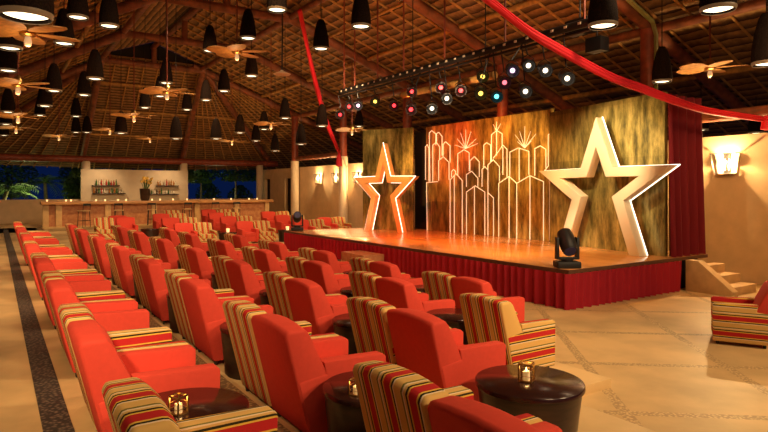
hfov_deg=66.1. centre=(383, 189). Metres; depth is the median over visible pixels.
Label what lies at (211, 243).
striped armchair
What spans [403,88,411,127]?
column
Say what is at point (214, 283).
table
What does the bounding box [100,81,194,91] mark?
beam
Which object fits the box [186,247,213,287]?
armchair
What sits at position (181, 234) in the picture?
striped armchair
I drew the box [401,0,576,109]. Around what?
roof truss
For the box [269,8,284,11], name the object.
diffuser
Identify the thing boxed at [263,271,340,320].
striped armchair
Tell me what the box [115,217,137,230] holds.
armchair
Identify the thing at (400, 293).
armchair
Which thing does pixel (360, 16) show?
pendant lamp
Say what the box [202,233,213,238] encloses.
seat cushion
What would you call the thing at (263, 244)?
striped armchair
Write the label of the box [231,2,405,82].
purlin
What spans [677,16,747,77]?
ceiling fan
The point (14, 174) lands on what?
tree
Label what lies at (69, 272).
striped armchair
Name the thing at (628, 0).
conduit pipe
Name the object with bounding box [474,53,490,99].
spotlight
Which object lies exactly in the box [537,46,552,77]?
spotlight
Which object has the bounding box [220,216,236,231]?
armchair
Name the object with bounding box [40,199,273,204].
countertop
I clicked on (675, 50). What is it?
roof truss
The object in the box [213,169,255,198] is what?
tree
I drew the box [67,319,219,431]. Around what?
armchair
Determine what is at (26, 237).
armchair
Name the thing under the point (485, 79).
spotlight
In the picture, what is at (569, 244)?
light
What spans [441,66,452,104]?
spotlight
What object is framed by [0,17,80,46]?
ceiling fan
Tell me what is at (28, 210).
wall
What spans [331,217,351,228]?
striped armchair
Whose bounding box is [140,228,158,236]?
table
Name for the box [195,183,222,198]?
bush
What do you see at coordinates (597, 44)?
equipment box
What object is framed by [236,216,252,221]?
striped armchair
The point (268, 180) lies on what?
door
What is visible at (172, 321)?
table
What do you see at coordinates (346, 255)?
box
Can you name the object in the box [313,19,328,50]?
pendant lamp
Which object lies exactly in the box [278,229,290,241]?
table
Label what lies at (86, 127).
pendant lamp
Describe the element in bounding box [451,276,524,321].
armchair
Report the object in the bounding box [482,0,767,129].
drape
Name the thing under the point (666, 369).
floor
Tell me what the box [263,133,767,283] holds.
wall
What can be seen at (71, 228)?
armchair
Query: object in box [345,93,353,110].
spotlight
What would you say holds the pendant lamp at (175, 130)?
hanging from the ceiling
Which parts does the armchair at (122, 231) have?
backrest, arm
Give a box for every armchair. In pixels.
[13,221,47,244]
[13,222,51,253]
[15,226,56,238]
[15,227,58,265]
[19,232,66,271]
[20,234,72,275]
[23,241,78,287]
[24,244,87,299]
[30,252,102,306]
[32,257,110,328]
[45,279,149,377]
[58,303,187,426]
[65,223,96,253]
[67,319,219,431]
[68,225,104,256]
[74,228,111,260]
[77,229,118,265]
[87,234,128,273]
[92,237,140,279]
[94,217,114,240]
[101,377,277,431]
[105,243,157,290]
[109,215,126,224]
[112,225,120,245]
[112,246,170,297]
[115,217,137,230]
[117,227,149,247]
[127,230,148,250]
[133,231,151,255]
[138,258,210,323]
[149,236,175,258]
[152,213,168,232]
[156,238,178,268]
[159,227,178,238]
[161,217,179,229]
[163,210,179,216]
[164,228,179,246]
[164,271,248,349]
[170,213,186,220]
[174,223,197,235]
[176,245,210,272]
[178,232,206,244]
[179,278,272,364]
[180,217,196,223]
[185,233,208,253]
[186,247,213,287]
[193,222,216,240]
[201,209,215,222]
[207,238,241,256]
[208,212,223,230]
[211,255,262,288]
[215,240,243,259]
[216,209,230,212]
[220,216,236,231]
[222,300,338,409]
[224,212,238,216]
[224,233,257,247]
[225,260,265,304]
[232,235,258,248]
[235,221,258,242]
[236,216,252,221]
[241,246,284,268]
[251,313,385,431]
[253,220,275,241]
[254,249,287,273]
[258,240,297,251]
[260,211,274,227]
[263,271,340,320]
[268,242,298,259]
[274,215,291,233]
[275,211,288,214]
[285,256,343,278]
[285,278,347,334]
[293,219,315,229]
[298,247,315,260]
[303,260,350,293]
[308,219,330,228]
[313,250,351,272]
[316,217,337,228]
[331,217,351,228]
[346,296,450,364]
[348,271,420,298]
[350,257,404,273]
[353,360,541,431]
[369,261,422,284]
[375,277,454,311]
[387,308,505,401]
[421,271,455,307]
[428,396,561,431]
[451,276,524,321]
[459,293,554,366]
[711,281,767,348]
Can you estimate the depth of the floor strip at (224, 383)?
5.31 m
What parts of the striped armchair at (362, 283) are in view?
backrest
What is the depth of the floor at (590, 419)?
4.93 m
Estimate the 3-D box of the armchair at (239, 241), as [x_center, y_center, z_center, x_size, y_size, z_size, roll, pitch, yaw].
[-3.841,1.712,16.919,0.875,0.875,0.706,0,0,-33]
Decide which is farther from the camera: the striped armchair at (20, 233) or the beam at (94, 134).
the beam at (94, 134)
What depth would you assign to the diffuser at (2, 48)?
10.76 m
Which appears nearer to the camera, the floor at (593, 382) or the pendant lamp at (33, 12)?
the pendant lamp at (33, 12)
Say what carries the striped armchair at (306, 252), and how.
on the floor at (666, 369)
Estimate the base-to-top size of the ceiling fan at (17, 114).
2.518 m
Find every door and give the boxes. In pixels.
[267,179,269,210]
[288,178,290,214]
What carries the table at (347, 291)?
on the floor at (593, 382)
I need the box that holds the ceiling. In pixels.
[0,0,767,170]
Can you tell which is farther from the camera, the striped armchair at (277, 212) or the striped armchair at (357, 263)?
the striped armchair at (277, 212)
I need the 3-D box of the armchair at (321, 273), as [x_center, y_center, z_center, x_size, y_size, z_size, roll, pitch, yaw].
[-0.841,1.613,9.944,0.875,0.875,0.706,0,0,-33]
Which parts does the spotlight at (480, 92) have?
clamp stem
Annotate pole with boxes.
[400,0,497,97]
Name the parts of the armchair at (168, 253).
arm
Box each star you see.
[353,142,418,232]
[539,117,680,256]
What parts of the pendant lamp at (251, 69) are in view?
lamp shade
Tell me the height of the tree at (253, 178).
5.734 m
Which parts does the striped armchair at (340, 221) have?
backrest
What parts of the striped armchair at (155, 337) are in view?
backrest, arm, arm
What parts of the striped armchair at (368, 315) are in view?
backrest, arm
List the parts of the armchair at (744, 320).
arm, arm, backrest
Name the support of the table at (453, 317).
on the floor at (593, 382)
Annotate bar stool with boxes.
[77,204,90,226]
[114,203,123,215]
[147,203,156,224]
[182,202,191,216]
[232,202,239,212]
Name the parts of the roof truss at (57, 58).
king post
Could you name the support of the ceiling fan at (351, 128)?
hanging from the ceiling
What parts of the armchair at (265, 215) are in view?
backrest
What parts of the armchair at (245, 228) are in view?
arm, backrest, seat, arm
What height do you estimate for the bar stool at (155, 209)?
1.111 m
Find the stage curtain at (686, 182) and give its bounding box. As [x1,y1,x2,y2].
[668,94,705,257]
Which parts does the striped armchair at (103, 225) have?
arm, backrest, seat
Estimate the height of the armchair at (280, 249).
0.875 m
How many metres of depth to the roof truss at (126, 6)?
20.93 m
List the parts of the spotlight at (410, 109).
clamp stem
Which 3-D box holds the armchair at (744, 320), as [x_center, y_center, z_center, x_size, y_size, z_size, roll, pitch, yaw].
[5.128,1.712,8.344,0.875,0.875,0.706,0,0,28]
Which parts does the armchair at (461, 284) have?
backrest, arm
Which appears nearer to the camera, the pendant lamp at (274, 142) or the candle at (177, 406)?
the candle at (177, 406)
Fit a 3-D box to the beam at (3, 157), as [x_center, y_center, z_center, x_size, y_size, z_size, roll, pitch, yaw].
[-15.208,-1.700,33.513,19.500,0.380,0.380,0,0,-33]
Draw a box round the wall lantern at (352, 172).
[352,172,361,182]
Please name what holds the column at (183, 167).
on the floor at (19, 411)
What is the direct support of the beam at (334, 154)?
attached to the column at (343, 170)
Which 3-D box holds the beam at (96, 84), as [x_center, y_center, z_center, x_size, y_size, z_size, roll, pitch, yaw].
[-15.147,-4.075,30.558,0.320,4.592,5.887,0,0,-35]
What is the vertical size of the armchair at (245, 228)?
0.875 m
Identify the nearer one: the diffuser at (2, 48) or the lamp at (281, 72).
the diffuser at (2, 48)
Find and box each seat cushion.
[100,229,112,233]
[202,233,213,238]
[245,232,255,236]
[262,231,272,235]
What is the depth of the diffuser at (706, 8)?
7.26 m
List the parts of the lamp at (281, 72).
dish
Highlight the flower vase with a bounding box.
[140,176,152,200]
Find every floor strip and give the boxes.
[3,229,74,431]
[36,228,290,431]
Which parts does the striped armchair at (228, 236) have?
backrest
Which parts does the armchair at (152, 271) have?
backrest, arm, arm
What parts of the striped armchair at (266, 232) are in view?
arm, backrest, seat, arm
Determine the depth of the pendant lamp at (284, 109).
22.38 m
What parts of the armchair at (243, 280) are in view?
arm, arm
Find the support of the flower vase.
on the bar counter at (54, 213)
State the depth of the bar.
13.14 m
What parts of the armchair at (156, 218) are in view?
arm, backrest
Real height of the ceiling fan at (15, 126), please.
2.361 m
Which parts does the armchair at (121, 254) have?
backrest, arm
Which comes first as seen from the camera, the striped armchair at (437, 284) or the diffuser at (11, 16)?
the diffuser at (11, 16)
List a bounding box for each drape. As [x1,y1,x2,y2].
[297,9,341,166]
[415,132,425,228]
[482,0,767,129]
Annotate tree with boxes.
[0,165,38,199]
[0,183,41,199]
[20,174,65,198]
[57,167,100,193]
[61,168,80,198]
[110,168,143,169]
[163,169,202,182]
[188,169,217,198]
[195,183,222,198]
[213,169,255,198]
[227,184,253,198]
[240,169,268,181]
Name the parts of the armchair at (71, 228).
backrest, arm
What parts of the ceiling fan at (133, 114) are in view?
blade, blade, rod, motor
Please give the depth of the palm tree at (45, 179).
39.46 m
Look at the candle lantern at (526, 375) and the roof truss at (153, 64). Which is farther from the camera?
the roof truss at (153, 64)
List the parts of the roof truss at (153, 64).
king post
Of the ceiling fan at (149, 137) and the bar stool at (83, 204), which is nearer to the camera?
the bar stool at (83, 204)
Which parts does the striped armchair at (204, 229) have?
arm, backrest, arm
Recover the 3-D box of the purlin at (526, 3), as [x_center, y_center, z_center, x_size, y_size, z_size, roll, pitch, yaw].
[3.581,-5.161,16.914,0.170,0.162,38.300,0,0,-33]
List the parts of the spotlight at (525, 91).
clamp stem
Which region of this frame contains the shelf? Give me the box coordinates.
[92,193,125,193]
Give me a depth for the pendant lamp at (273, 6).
12.26 m
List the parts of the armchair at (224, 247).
arm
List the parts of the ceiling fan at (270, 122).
blade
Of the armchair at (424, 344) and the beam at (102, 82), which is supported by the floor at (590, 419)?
the armchair at (424, 344)
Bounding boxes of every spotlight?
[336,95,344,118]
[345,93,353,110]
[353,90,362,109]
[370,86,379,106]
[389,81,398,110]
[406,73,420,114]
[407,76,416,96]
[426,70,437,113]
[435,68,445,93]
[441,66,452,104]
[455,62,466,96]
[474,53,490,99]
[476,56,488,82]
[490,52,502,102]
[498,50,511,88]
[505,44,521,77]
[518,45,532,98]
[521,44,535,72]
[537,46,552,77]
[558,33,574,85]
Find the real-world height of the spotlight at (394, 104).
0.790 m
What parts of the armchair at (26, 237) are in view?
backrest, arm, arm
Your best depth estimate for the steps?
12.32 m
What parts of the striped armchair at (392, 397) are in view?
backrest, arm, arm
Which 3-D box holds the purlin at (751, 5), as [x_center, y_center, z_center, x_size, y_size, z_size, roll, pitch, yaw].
[5.418,-4.236,18.125,0.240,0.228,38.300,0,0,-33]
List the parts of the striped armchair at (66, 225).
backrest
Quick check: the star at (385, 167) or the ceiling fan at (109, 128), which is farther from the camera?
the ceiling fan at (109, 128)
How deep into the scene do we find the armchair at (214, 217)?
27.09 m
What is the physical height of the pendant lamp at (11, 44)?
2.815 m
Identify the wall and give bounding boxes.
[0,199,79,223]
[80,169,187,200]
[188,198,263,199]
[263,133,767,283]
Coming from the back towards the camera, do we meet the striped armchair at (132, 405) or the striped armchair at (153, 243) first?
the striped armchair at (153, 243)
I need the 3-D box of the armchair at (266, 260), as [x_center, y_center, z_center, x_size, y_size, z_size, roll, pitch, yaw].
[-2.108,1.613,11.881,0.875,0.875,0.706,0,0,-33]
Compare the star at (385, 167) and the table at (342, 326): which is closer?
the table at (342, 326)
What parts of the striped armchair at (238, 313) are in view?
backrest, arm, arm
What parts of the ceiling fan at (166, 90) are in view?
blade, blade, rod, rod, motor, blade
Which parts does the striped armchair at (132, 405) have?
backrest, arm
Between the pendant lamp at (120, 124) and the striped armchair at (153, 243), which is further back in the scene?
the pendant lamp at (120, 124)
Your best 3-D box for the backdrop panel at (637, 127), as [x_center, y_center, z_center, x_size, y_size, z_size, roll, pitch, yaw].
[5.489,-0.342,14.468,0.500,3.543,3.755,0,0,-24]
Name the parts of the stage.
edge trim, frame, edge trim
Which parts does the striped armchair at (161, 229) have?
backrest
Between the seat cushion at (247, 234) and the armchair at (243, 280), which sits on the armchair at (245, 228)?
the seat cushion at (247, 234)
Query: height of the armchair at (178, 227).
0.875 m
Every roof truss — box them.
[0,19,414,142]
[0,46,362,150]
[23,0,472,121]
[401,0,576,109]
[617,0,767,132]
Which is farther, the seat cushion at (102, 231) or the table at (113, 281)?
the seat cushion at (102, 231)
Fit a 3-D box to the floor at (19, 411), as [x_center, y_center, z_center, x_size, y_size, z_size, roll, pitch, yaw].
[-3.348,1.960,17.796,26.000,0.420,41.400,0,0,-33]
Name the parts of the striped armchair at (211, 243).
backrest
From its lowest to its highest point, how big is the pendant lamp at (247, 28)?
3.004 m
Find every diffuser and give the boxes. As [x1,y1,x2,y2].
[1,47,18,49]
[3,12,47,20]
[69,16,86,18]
[101,25,116,27]
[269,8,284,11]
[353,25,368,27]
[591,24,614,27]
[704,6,732,11]
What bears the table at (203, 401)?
on the floor at (19, 411)
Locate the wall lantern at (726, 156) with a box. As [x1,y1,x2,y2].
[710,152,740,173]
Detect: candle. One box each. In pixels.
[174,402,181,413]
[353,385,356,394]
[523,370,529,380]
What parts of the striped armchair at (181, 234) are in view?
backrest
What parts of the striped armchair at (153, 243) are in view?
backrest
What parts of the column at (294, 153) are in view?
wooden post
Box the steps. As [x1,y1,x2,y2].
[686,259,755,296]
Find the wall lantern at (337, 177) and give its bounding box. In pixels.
[331,173,338,182]
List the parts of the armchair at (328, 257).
backrest, arm, arm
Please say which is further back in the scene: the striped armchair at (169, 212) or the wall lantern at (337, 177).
the wall lantern at (337, 177)
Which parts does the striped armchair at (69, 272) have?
backrest, arm, arm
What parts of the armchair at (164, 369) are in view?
backrest, arm, arm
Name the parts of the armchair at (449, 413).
arm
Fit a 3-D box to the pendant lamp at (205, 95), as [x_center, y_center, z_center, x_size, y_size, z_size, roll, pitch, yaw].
[-6.796,-5.381,22.527,0.420,3.941,0.416,0,0,-33]
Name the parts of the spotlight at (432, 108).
clamp stem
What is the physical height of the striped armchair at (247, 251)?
0.875 m
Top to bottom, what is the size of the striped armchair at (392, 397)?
0.875 m
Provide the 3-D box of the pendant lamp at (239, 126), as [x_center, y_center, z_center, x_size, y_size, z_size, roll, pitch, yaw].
[-6.048,-4.519,24.780,0.420,4.267,0.416,0,0,-33]
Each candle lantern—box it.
[168,392,188,416]
[348,377,357,396]
[518,360,534,383]
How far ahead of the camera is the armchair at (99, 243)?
12.07 m
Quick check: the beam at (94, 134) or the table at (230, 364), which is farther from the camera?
the beam at (94, 134)
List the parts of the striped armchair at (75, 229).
backrest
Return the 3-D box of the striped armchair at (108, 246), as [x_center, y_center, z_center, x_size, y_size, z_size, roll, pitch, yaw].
[-4.711,1.413,11.043,0.875,0.875,0.706,0,0,-34]
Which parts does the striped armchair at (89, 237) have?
backrest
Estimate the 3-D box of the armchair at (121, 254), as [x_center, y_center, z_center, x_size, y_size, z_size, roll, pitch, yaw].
[-4.306,1.413,10.430,0.875,0.875,0.706,0,0,-34]
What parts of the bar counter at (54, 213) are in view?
bar post, bar post, bar post, bar post, bar post, bar post, bar post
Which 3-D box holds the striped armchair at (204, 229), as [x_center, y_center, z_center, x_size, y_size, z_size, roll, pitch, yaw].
[-7.009,1.712,23.057,0.706,0.875,0.875,0,0,-34]
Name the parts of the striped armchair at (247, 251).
backrest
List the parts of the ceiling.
thatch panel, thatch panel, thatch panel, thatch panel, thatch panel, thatch panel, thatch panel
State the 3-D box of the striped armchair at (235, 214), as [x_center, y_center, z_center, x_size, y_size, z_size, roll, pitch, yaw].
[-7.000,1.472,27.495,0.706,0.875,0.875,0,0,-34]
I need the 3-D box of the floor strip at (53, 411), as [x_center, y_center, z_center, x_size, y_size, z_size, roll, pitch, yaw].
[-8.210,1.746,13.152,0.190,0.012,31.000,0,0,-33]
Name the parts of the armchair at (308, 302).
arm, arm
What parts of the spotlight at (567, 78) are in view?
clamp stem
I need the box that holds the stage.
[284,227,707,309]
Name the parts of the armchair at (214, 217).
arm, backrest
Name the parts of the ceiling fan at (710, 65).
blade, blade, rod, rod, motor, globe, blade, blade, blade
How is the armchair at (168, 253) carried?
on the floor at (590, 419)
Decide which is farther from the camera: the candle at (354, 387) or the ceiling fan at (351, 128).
the ceiling fan at (351, 128)
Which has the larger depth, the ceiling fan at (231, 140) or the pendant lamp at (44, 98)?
the ceiling fan at (231, 140)
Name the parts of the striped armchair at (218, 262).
backrest, arm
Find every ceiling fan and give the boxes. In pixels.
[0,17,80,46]
[0,52,53,94]
[0,93,37,133]
[0,95,46,122]
[42,131,77,140]
[92,125,114,134]
[110,10,150,121]
[135,135,161,142]
[138,0,194,99]
[206,0,266,60]
[218,137,237,144]
[253,118,289,128]
[335,124,361,134]
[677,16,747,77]
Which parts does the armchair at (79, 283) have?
backrest, arm, arm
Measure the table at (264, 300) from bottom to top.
0.480 m
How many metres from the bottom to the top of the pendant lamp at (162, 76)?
3.180 m
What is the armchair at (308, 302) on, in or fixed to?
on the floor at (590, 419)
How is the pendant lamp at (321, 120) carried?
hanging from the ceiling
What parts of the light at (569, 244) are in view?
yoke arm, yoke arm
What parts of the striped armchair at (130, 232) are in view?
backrest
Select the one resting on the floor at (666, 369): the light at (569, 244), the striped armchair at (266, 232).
the striped armchair at (266, 232)
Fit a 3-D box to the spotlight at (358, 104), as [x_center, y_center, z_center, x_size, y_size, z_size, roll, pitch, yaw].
[-0.730,-2.524,16.700,0.260,0.580,0.396,0,0,0]
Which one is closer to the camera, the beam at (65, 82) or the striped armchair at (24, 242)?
the striped armchair at (24, 242)
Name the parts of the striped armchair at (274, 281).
backrest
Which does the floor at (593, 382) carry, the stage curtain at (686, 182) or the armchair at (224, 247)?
the armchair at (224, 247)
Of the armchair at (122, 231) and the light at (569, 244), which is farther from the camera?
the armchair at (122, 231)
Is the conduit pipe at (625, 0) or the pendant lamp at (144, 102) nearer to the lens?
the conduit pipe at (625, 0)
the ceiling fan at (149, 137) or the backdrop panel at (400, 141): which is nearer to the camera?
the backdrop panel at (400, 141)
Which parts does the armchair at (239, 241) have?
backrest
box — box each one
[341,250,383,263]
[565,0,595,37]
[585,31,608,53]
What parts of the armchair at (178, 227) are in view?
backrest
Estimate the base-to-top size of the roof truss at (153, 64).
6.899 m
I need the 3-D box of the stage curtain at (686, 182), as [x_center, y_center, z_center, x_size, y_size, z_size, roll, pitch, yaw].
[6.600,-0.312,12.900,1.282,3.475,0.275,0,0,-33]
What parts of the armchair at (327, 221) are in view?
backrest, arm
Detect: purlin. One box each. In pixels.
[60,0,101,72]
[100,4,150,60]
[150,0,210,48]
[200,0,326,70]
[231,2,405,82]
[261,0,545,97]
[297,0,765,117]
[347,65,767,134]
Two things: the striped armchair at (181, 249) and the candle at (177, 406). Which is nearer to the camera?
the candle at (177, 406)
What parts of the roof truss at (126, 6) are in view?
king post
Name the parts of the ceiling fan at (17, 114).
blade, blade, motor, blade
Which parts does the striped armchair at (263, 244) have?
backrest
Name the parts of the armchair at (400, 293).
backrest, arm, arm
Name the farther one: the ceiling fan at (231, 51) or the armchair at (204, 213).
the armchair at (204, 213)
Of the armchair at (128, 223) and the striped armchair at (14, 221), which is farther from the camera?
the armchair at (128, 223)
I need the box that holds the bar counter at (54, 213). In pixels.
[40,199,273,226]
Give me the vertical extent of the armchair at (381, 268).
0.875 m
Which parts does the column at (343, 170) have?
wooden post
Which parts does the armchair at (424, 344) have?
backrest, arm, arm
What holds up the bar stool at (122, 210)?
on the floor at (19, 411)
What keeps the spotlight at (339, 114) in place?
hanging from the bar
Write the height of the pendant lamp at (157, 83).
3.297 m
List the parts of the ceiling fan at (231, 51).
blade, blade, blade, rod, motor, blade, blade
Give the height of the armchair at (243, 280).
0.875 m
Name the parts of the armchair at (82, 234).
backrest, arm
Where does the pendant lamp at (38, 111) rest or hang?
hanging from the ceiling
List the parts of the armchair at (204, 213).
arm, backrest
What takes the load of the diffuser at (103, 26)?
attached to the pendant lamp at (108, 13)
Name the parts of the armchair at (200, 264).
arm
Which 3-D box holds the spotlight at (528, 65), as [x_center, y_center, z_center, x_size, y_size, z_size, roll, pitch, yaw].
[2.764,-2.528,11.401,0.260,0.572,0.396,0,0,0]
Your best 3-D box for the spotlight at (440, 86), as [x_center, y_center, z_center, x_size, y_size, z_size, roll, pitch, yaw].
[1.300,-2.510,13.621,0.260,0.607,0.396,0,0,0]
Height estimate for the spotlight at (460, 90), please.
0.771 m
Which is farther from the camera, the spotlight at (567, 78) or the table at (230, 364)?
the spotlight at (567, 78)
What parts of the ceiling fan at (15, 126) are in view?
blade, motor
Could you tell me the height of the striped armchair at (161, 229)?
0.875 m
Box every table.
[110,266,115,284]
[132,274,141,304]
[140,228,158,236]
[157,387,248,420]
[166,292,179,333]
[211,272,217,288]
[218,232,236,239]
[220,322,240,379]
[259,289,269,304]
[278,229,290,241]
[323,371,365,431]
[332,313,356,354]
[340,286,352,297]
[414,285,424,292]
[426,308,467,344]
[475,365,585,431]
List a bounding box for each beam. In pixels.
[0,153,277,166]
[12,73,79,120]
[80,64,103,155]
[90,133,183,139]
[95,108,189,116]
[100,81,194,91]
[179,73,204,158]
[190,138,270,144]
[195,115,250,121]
[204,75,270,161]
[295,152,337,160]
[668,105,767,125]
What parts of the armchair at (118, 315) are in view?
backrest, arm, arm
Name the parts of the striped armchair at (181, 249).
backrest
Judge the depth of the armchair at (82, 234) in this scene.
14.31 m
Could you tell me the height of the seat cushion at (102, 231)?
0.160 m
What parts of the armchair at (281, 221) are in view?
arm, backrest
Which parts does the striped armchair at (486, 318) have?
backrest, arm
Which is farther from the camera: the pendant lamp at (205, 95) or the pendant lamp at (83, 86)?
the pendant lamp at (205, 95)
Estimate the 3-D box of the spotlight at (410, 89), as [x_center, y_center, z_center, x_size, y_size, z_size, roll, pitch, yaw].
[0.683,-2.543,14.557,0.260,0.544,0.396,0,0,0]
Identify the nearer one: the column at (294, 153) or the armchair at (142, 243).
the armchair at (142, 243)
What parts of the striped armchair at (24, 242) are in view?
backrest, arm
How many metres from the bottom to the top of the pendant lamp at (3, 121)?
2.815 m
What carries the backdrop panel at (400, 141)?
on the stage
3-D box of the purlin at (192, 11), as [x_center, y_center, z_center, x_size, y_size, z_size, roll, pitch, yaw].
[-1.136,-7.180,13.804,0.260,0.247,38.300,0,0,-33]
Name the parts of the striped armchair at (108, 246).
backrest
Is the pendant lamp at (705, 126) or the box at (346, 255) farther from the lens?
the pendant lamp at (705, 126)
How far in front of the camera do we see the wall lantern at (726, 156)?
14.04 m
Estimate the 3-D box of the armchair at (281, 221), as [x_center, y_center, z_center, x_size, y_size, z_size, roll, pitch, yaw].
[-4.553,1.583,27.072,0.706,0.875,0.875,0,0,-34]
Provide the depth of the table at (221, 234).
23.09 m
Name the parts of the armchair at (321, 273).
arm, arm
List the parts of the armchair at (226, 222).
arm, backrest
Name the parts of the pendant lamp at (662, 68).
cord, cord, lamp shade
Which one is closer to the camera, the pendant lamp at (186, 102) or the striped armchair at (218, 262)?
the striped armchair at (218, 262)
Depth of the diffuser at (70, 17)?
12.36 m
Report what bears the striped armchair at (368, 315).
on the floor at (590, 419)
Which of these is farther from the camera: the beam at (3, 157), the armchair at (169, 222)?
the beam at (3, 157)
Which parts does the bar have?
hanger rod, hanger rod, hanger rod, hanger rod, hanger rod, hanger rod, hanger rod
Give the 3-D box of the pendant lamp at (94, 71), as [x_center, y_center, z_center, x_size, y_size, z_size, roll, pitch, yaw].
[-7.586,-4.307,15.488,0.420,2.815,0.416,0,0,-33]
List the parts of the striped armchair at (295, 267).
backrest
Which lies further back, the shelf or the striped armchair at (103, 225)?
the shelf
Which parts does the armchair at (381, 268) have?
backrest, arm, arm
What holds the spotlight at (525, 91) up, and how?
hanging from the bar
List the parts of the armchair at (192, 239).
backrest, arm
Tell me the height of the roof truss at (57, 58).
6.899 m
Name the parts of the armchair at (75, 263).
backrest, arm, arm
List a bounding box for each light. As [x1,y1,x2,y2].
[291,211,303,230]
[553,228,580,268]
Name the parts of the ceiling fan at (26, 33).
blade, blade, motor, globe, blade, blade, blade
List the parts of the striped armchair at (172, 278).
backrest, arm, arm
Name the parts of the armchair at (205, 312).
backrest, arm, arm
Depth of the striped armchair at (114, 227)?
17.72 m
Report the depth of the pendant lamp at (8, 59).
13.62 m
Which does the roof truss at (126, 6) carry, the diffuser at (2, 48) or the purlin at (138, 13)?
the purlin at (138, 13)
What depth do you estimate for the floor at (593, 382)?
6.42 m
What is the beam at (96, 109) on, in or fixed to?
attached to the ceiling
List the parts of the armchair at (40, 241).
backrest, arm, arm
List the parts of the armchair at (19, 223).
backrest, arm, arm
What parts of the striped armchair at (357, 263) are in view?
backrest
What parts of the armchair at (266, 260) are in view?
arm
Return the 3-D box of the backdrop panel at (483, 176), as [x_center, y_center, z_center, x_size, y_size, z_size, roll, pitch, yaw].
[3.278,-0.371,18.924,0.533,3.765,5.761,0,0,-33]
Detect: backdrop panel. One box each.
[363,127,413,230]
[425,109,549,240]
[549,91,667,256]
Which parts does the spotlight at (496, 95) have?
clamp stem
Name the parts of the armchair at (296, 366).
backrest, arm, arm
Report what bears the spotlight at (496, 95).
hanging from the bar
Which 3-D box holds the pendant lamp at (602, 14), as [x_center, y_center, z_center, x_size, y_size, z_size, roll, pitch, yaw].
[3.172,-4.738,8.545,0.420,4.759,0.416,0,0,-33]
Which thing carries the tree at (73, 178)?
on the ground
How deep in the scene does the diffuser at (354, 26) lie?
12.36 m
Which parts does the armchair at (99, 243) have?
backrest, arm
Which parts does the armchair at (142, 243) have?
arm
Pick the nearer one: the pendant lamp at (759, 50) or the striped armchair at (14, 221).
the pendant lamp at (759, 50)
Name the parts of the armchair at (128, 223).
backrest, arm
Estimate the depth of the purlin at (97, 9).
20.90 m
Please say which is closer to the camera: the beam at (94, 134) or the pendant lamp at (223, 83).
the pendant lamp at (223, 83)
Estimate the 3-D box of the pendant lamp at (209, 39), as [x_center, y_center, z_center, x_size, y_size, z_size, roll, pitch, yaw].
[-5.220,-5.559,17.700,0.420,2.815,0.416,0,0,-33]
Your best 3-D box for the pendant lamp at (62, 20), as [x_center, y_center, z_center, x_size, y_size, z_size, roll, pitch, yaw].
[-7.074,-4.625,13.042,0.420,2.815,0.416,0,0,-33]
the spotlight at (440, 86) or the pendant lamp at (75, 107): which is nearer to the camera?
the spotlight at (440, 86)
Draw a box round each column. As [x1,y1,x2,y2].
[81,161,89,168]
[180,163,187,170]
[256,165,262,198]
[291,116,298,214]
[339,104,347,222]
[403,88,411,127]
[497,64,507,116]
[640,28,653,95]
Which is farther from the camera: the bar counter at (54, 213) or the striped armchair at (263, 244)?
the bar counter at (54, 213)
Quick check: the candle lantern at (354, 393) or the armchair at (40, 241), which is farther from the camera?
the armchair at (40, 241)
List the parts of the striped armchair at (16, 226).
arm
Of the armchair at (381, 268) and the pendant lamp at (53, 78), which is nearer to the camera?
the armchair at (381, 268)
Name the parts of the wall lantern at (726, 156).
plate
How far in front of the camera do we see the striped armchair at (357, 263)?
11.02 m
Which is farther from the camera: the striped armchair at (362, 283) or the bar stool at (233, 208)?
the bar stool at (233, 208)
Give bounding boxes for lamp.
[0,0,54,24]
[0,37,22,51]
[0,50,16,72]
[0,88,15,112]
[0,117,11,124]
[0,125,8,135]
[34,100,45,115]
[37,80,52,106]
[45,63,61,92]
[53,0,74,46]
[67,0,88,20]
[70,98,81,116]
[71,117,80,132]
[77,71,90,96]
[82,116,91,132]
[86,49,103,80]
[99,0,118,28]
[114,111,126,133]
[139,87,150,108]
[154,76,164,96]
[159,59,172,84]
[170,117,181,139]
[182,91,191,110]
[200,80,211,100]
[203,25,216,52]
[210,118,221,139]
[218,69,229,92]
[235,114,244,133]
[240,9,255,40]
[245,0,257,77]
[251,125,260,141]
[259,111,268,129]
[267,0,286,13]
[270,134,279,151]
[273,13,290,75]
[279,98,289,118]
[296,124,305,144]
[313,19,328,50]
[316,104,327,126]
[351,0,370,29]
[355,110,362,126]
[588,0,618,30]
[652,0,672,83]
[699,0,737,15]
[701,104,708,130]
[748,120,763,133]
[751,0,767,67]
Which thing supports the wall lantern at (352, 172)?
attached to the wall at (736, 205)
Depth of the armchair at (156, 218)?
25.77 m
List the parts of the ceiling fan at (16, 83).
blade, blade, rod, motor, globe, blade, blade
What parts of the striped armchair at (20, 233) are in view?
backrest, arm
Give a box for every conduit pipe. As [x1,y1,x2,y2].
[625,0,654,87]
[628,0,655,88]
[630,0,657,89]
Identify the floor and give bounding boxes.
[0,223,296,431]
[113,239,655,431]
[252,238,767,431]
[549,362,610,395]
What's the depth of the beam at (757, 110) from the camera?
13.47 m
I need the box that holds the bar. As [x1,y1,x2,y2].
[339,0,591,96]

